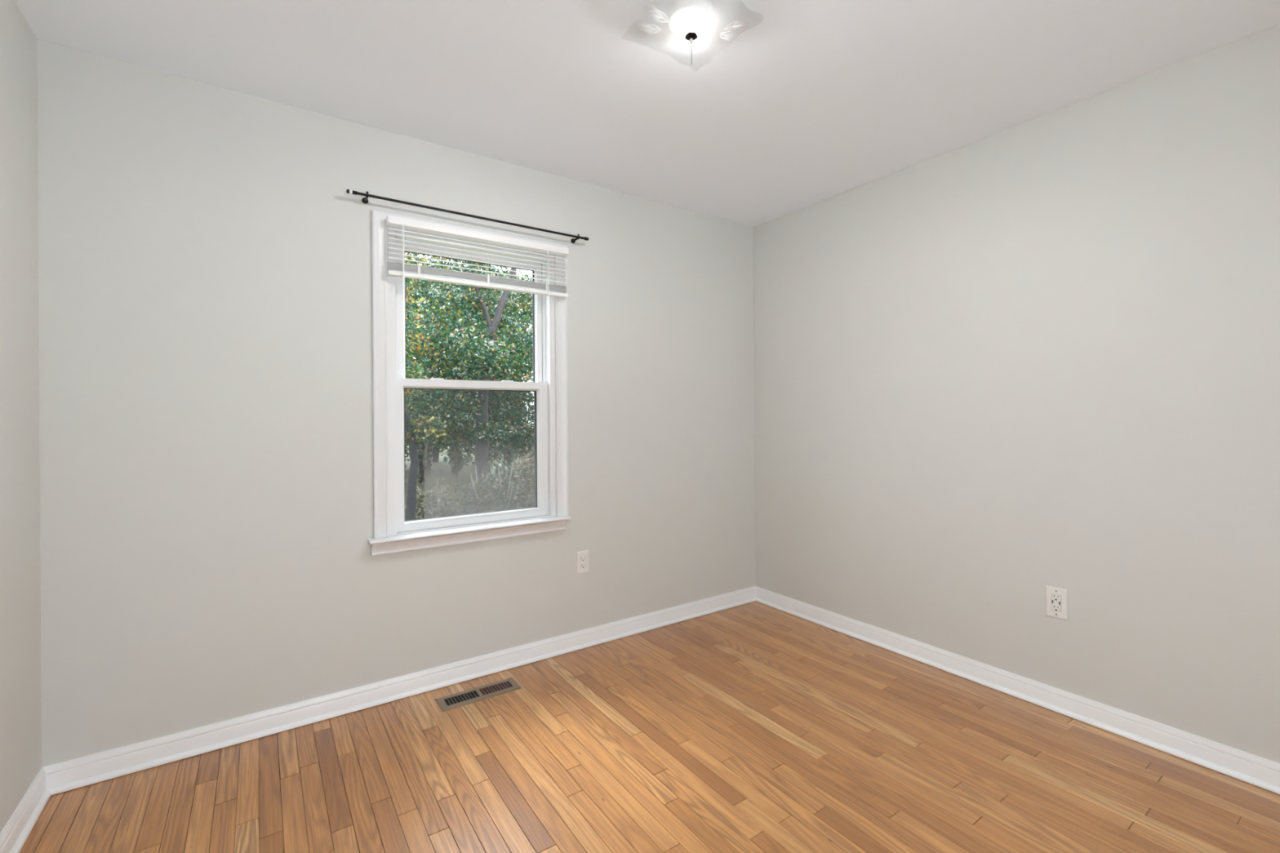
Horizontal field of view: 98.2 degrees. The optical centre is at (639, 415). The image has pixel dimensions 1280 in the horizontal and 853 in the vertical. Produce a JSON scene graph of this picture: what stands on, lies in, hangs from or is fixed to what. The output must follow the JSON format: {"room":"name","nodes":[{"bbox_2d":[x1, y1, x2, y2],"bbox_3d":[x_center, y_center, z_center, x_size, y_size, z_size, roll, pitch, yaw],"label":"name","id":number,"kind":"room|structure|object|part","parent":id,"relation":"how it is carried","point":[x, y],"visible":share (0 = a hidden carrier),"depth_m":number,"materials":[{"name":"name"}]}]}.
{"room":"empty bedroom","nodes":[
{"label":"empty bedroom","id":0,"kind":"room"},
{"bbox_2d":[0,0,41,833],"bbox_3d":[-0.978,0.098,0.271,0.140,2.840,3.590,0,0,-34],"label":"wall","id":1,"kind":"structure","parent":0,"point":[20,707],"depth_m":1.63,"materials":[{"name":"paint"}]},
{"bbox_2d":[0,767,50,852],"bbox_3d":[-0.942,1.174,0.375,0.026,0.089,3.450,0,0,-34],"label":"baseboard","id":2,"kind":"structure","parent":1,"relation":"attached to","point":[16,831],"depth_m":1.62,"materials":[{"name":"wood"}]},
{"bbox_3d":[-0.937,1.207,0.379,0.014,0.017,3.425,0,0,-34],"label":"shoe molding","id":3,"kind":"part","parent":2,"relation":"part of","materials":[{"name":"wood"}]},
{"bbox_2d":[36,38,755,767],"bbox_3d":[-0.634,0.096,2.770,3.537,2.840,0.140,0,0,-34],"label":"wall","id":4,"kind":"structure","parent":0,"point":[205,252],"depth_m":2.17,"materials":[{"name":"paint"}]},
{"bbox_2d":[43,586,755,795],"bbox_3d":[-0.580,1.171,2.701,3.257,0.089,0.026,0,0,-34],"label":"baseboard","id":5,"kind":"structure","parent":4,"relation":"attached to","point":[79,772],"depth_m":2.27,"materials":[{"name":"wood"}]},
{"bbox_2d":[346,189,588,243],"bbox_3d":[-0.739,-0.908,2.574,1.114,0.031,0.071,0,0,-34],"label":"curtain rod","id":6,"kind":"object","parent":4,"relation":"attached to","point":[365,200],"visible":1,"depth_m":2.48,"materials":[{"name":"black metal"}]},
{"bbox_2d":[368,209,571,555],"bbox_3d":[-0.783,-0.142,2.625,0.934,1.452,0.192,0,0,-34],"label":"window","id":7,"kind":"structure","parent":4,"relation":"in","point":[393,533],"depth_m":2.55,"materials":[{"name":"wood"}]},
{"bbox_3d":[-1.102,-0.173,2.354,0.056,1.385,0.018,0,0,-34],"label":"casing","id":8,"kind":"part","parent":7,"relation":"part of","materials":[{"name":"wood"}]},
{"bbox_3d":[-0.803,-0.453,2.672,0.702,0.657,0.030,0,0,-34],"label":"sash","id":9,"kind":"part","parent":7,"relation":"part of","materials":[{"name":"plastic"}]},
{"bbox_3d":[-0.754,-0.840,2.596,0.912,0.056,0.018,0,0,-34],"label":"head casing","id":10,"kind":"part","parent":7,"relation":"part of","materials":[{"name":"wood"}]},
{"bbox_3d":[-0.778,0.173,2.640,0.728,0.676,0.030,0,0,-34],"label":"sash","id":11,"kind":"part","parent":7,"relation":"part of","materials":[{"name":"plastic"}]},
{"bbox_3d":[-0.769,0.473,2.622,0.610,0.009,0.008,0,0,-34],"label":"lift rail","id":12,"kind":"part","parent":7,"relation":"part of","materials":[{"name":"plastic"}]},
{"bbox_2d":[386,214,568,304],"bbox_3d":[-0.716,-0.694,2.578,0.843,0.301,0.052,0,0,-34],"label":"mini blind","id":13,"kind":"object","parent":7,"relation":"attached to","point":[547,289],"visible":1,"depth_m":2.54,"materials":[{"name":"plastic"}]},
{"bbox_3d":[-0.965,-0.708,2.413,0.010,0.203,0.034,0,0,-34],"label":"ladder cord","id":14,"kind":"part","parent":13,"relation":"part of","materials":[{"name":"white fabric"}]},
{"bbox_3d":[-0.718,-0.606,2.582,0.841,0.019,0.029,0,0,-34],"label":"rail","id":15,"kind":"part","parent":13,"relation":"part of","materials":[{"name":"plastic"}]},
{"bbox_3d":[-0.713,-0.710,2.586,0.010,0.203,0.034,0,0,-34],"label":"ladder cord","id":16,"kind":"part","parent":13,"relation":"part of","materials":[{"name":"white fabric"}]},
{"bbox_3d":[-0.470,-0.712,2.752,0.010,0.203,0.034,0,0,-34],"label":"ladder cord","id":17,"kind":"part","parent":13,"relation":"part of","materials":[{"name":"white fabric"}]},
{"bbox_3d":[-0.452,-0.680,2.736,0.006,0.269,0.003,0,0,-34],"label":"lift cord","id":18,"kind":"part","parent":13,"relation":"part of","materials":[{"name":"white fabric"}]},
{"bbox_3d":[-0.400,-0.178,2.836,0.062,1.385,0.018,0,0,-34],"label":"casing","id":19,"kind":"part","parent":7,"relation":"part of","materials":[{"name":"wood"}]},
{"bbox_2d":[576,550,588,573],"bbox_3d":[-0.300,0.769,2.907,0.069,0.115,0.007,0,0,-34],"label":"wall outlet","id":20,"kind":"object","parent":4,"relation":"attached to","point":[582,557],"visible":1,"depth_m":2.90,"materials":[{"name":"plastic"}]},
{"bbox_2d":[580,555,585,568],"bbox_3d":[-0.300,0.769,2.907,0.030,0.066,0.007,0,0,-34],"label":"receptacle","id":21,"kind":"object","parent":20,"relation":"attached to","point":[582,557],"depth_m":2.90,"materials":[{"name":"white plastic"}]},
{"bbox_2d":[14,0,1279,226],"bbox_3d":[0.373,-1.281,1.290,3.257,0.100,3.450,0,0,-34],"label":"ceiling","id":22,"kind":"structure","parent":0,"point":[780,108],"depth_m":1.96,"materials":[{"name":"paint"}]},
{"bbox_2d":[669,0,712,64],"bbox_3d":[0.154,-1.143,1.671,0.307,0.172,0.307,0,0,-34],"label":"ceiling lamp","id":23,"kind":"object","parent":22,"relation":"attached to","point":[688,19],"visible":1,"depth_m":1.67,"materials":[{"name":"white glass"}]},
{"bbox_2d":[684,20,694,35],"bbox_3d":[0.152,-1.187,1.700,0.041,0.031,0.049,0,0,-34],"label":"bulb","id":24,"kind":"object","parent":23,"relation":"attached to","point":[690,26],"depth_m":1.68,"materials":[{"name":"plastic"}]},
{"bbox_3d":[0.154,-1.185,1.671,0.009,0.073,0.009,0,0,-34],"label":"stem","id":25,"kind":"part","parent":23,"relation":"part of","materials":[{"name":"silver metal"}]},
{"bbox_2d":[688,7,701,22],"bbox_3d":[0.161,-1.187,1.641,0.037,0.031,0.050,0,0,-34],"label":"ceiling light","id":26,"kind":"object","parent":23,"relation":"attached to","point":[695,12],"depth_m":1.63,"materials":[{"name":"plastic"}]},
{"bbox_2d":[19,600,1279,852],"bbox_3d":[0.390,1.239,1.290,3.257,0.060,3.450,0,0,-34],"label":"floor","id":27,"kind":"structure","parent":0,"point":[755,726],"depth_m":1.86,"materials":[{"name":"brown wood"}]},
{"bbox_2d":[435,677,521,711],"bbox_3d":[-0.702,1.214,2.422,0.345,0.005,0.120,0,0,-34],"label":"floor vent","id":28,"kind":"object","parent":27,"relation":"in","point":[452,701],"visible":1,"depth_m":2.41,"materials":[{"name":"brown metal"}]},
{"bbox_2d":[752,23,1279,764],"bbox_3d":[1.822,0.080,2.194,0.140,2.840,3.590,0,0,-34],"label":"wall","id":29,"kind":"structure","parent":0,"point":[992,371],"depth_m":2.25,"materials":[{"name":"paint"}]},
{"bbox_2d":[755,586,1279,794],"bbox_3d":[1.721,1.156,2.205,0.026,0.089,3.450,0,0,-34],"label":"baseboard","id":30,"kind":"structure","parent":29,"relation":"attached to","point":[1259,771],"depth_m":2.23,"materials":[{"name":"wood"}]},
{"bbox_2d":[1045,585,1067,620],"bbox_3d":[1.694,0.763,2.256,0.007,0.124,0.074,0,0,-34],"label":"wall outlet","id":31,"kind":"object","parent":29,"relation":"attached to","point":[1056,603],"visible":1,"depth_m":2.25,"materials":[{"name":"plastic"}]},
{"bbox_2d":[1051,593,1061,612],"bbox_3d":[1.694,0.763,2.256,0.007,0.066,0.032,0,0,-34],"label":"receptacle","id":32,"kind":"object","parent":31,"relation":"attached to","point":[1055,597],"depth_m":2.25,"materials":[{"name":"white plastic"}]},
{"label":"outside","id":33,"kind":"structure","parent":0,"visible":0},
{"bbox_2d":[404,437,534,519],"bbox_3d":[-22.225,2.791,54.752,140.000,0.735,109.700,0,0,-34],"label":"lawn","id":34,"kind":"structure","parent":33,"point":[441,470],"depth_m":24.81,"materials":[{"name":"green plant"}]},
{"bbox_2d":[404,305,415,450],"bbox_3d":[-11.923,-2.164,22.535,5.287,10.033,4.197,0,0,-34],"label":"tree","id":35,"kind":"object","parent":34,"relation":"on","point":[408,305],"visible":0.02,"depth_m":23.52,"materials":[{"name":"green plant"}]},
{"bbox_2d":[417,431,433,484],"bbox_3d":[-8.700,1.551,22.301,0.718,2.644,0.612,0,0,-34],"label":"shrub","id":36,"kind":"object","parent":34,"relation":"on","point":[425,455],"visible":0.88,"depth_m":22.19,"materials":[{"name":"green plant"}]},
{"bbox_3d":[-8.642,1.511,22.257,0.438,2.565,0.383,0,0,-34],"label":"stem","id":37,"kind":"part","parent":36,"relation":"part of","materials":[{"name":"plant"}]},
{"bbox_2d":[404,252,448,519],"bbox_3d":[-5.403,-0.855,12.012,2.416,7.367,1.729,0,0,-34],"label":"leaning tree","id":38,"kind":"object","parent":34,"relation":"on","point":[411,429],"visible":0.23,"depth_m":12.20,"materials":[{"name":"green plant"}]},
{"bbox_2d":[404,253,448,462],"bbox_3d":[-12.040,-2.677,27.935,5.205,11.054,4.150,0,0,-34],"label":"tree","id":39,"kind":"object","parent":34,"relation":"on","point":[424,283],"visible":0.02,"depth_m":27.84,"materials":[{"name":"green plant"}]},
{"bbox_2d":[404,480,458,518],"bbox_3d":[-5.514,2.294,14.634,1.366,1.047,1.106,0,0,-34],"label":"shrub","id":40,"kind":"object","parent":34,"relation":"on","point":[420,497],"visible":0.19,"depth_m":14.54,"materials":[{"name":"green plant"}]},
{"bbox_2d":[417,488,457,518],"bbox_3d":[-4.745,2.277,13.040,0.815,1.185,0.730,0,0,15],"label":"shrub","id":41,"kind":"object","parent":34,"relation":"on","point":[433,505],"visible":0.7,"depth_m":12.95,"materials":[{"name":"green plant"}]},
{"bbox_3d":[-4.781,2.228,13.051,0.550,1.087,0.583,0,0,-34],"label":"stem","id":42,"kind":"part","parent":41,"relation":"part of","materials":[{"name":"grey plant"}]},
{"bbox_2d":[408,266,470,462],"bbox_3d":[-12.262,-3.096,33.016,5.242,11.910,3.957,0,0,-8],"label":"tree","id":43,"kind":"object","parent":34,"relation":"on","point":[435,458],"visible":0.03,"depth_m":32.91,"materials":[{"name":"green plant"}]},
{"bbox_2d":[448,436,462,482],"bbox_3d":[-7.618,1.743,22.994,0.647,2.086,0.590,0,0,-34],"label":"shrub","id":44,"kind":"object","parent":34,"relation":"on","point":[455,468],"visible":0.59,"depth_m":22.91,"materials":[{"name":"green plant"}]},
{"bbox_3d":[-7.625,1.743,22.949,0.425,2.086,0.360,0,0,-12],"label":"stem","id":45,"kind":"part","parent":44,"relation":"part of","materials":[{"name":"grey plant"}]},
{"bbox_2d":[404,252,533,501],"bbox_3d":[-4.724,-2.483,17.114,6.771,10.560,4.279,0,0,-34],"label":"forked tree","id":46,"kind":"object","parent":34,"relation":"on","point":[486,362],"visible":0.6,"depth_m":16.16,"materials":[{"name":"green plant"}]},
{"bbox_2d":[405,262,533,472],"bbox_3d":[-6.175,-1.673,21.297,5.328,8.963,4.102,0,0,-34],"label":"tree","id":47,"kind":"object","parent":34,"relation":"on","point":[476,307],"visible":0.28,"depth_m":20.95,"materials":[{"name":"green plant"}]},
{"bbox_2d":[459,466,495,514],"bbox_3d":[-3.993,2.017,14.086,1.084,1.492,0.951,0,0,-34],"label":"shrub","id":48,"kind":"object","parent":34,"relation":"on","point":[482,502],"visible":0.73,"depth_m":13.92,"materials":[{"name":"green plant"}]},
{"bbox_3d":[-3.960,2.017,14.060,0.563,1.492,0.718,0,0,-3],"label":"stem","id":49,"kind":"part","parent":48,"relation":"part of","materials":[{"name":"grey plant"}]},
{"bbox_2d":[425,266,533,464],"bbox_3d":[-7.234,-2.178,25.766,5.112,10.006,4.029,0,0,-34],"label":"tree","id":50,"kind":"object","parent":34,"relation":"on","point":[493,291],"visible":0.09,"depth_m":25.59,"materials":[{"name":"green plant"}]},
{"bbox_2d":[482,459,521,511],"bbox_3d":[-3.133,1.899,12.735,0.932,1.715,0.699,0,0,-34],"label":"shrub","id":51,"kind":"object","parent":34,"relation":"on","point":[502,495],"visible":0.75,"depth_m":12.65,"materials":[{"name":"green plant"}]},
{"bbox_3d":[-3.137,1.899,12.740,0.599,1.715,0.609,0,0,-34],"label":"stem","id":52,"kind":"part","parent":51,"relation":"part of","materials":[{"name":"grey plant"}]},
{"bbox_2d":[493,269,533,465],"bbox_3d":[-7.408,-2.697,31.102,5.578,11.022,4.181,0,0,-34],"label":"tree","id":53,"kind":"object","parent":34,"relation":"on","point":[525,274],"visible":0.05,"depth_m":30.84,"materials":[{"name":"green plant"}]},
{"bbox_2d":[509,451,534,508],"bbox_3d":[-3.089,1.867,14.786,0.884,1.783,0.794,0,0,-34],"label":"shrub","id":54,"kind":"object","parent":34,"relation":"on","point":[526,472],"visible":0.77,"depth_m":14.64,"materials":[{"name":"green plant"}]},
{"bbox_2d":[517,422,534,465],"bbox_3d":[-4.936,1.531,24.655,1.111,2.475,0.946,0,0,-34],"label":"shrub","id":55,"kind":"object","parent":34,"relation":"on","point":[531,434],"visible":0.3,"depth_m":24.45,"materials":[{"name":"green plant"}]}
]}

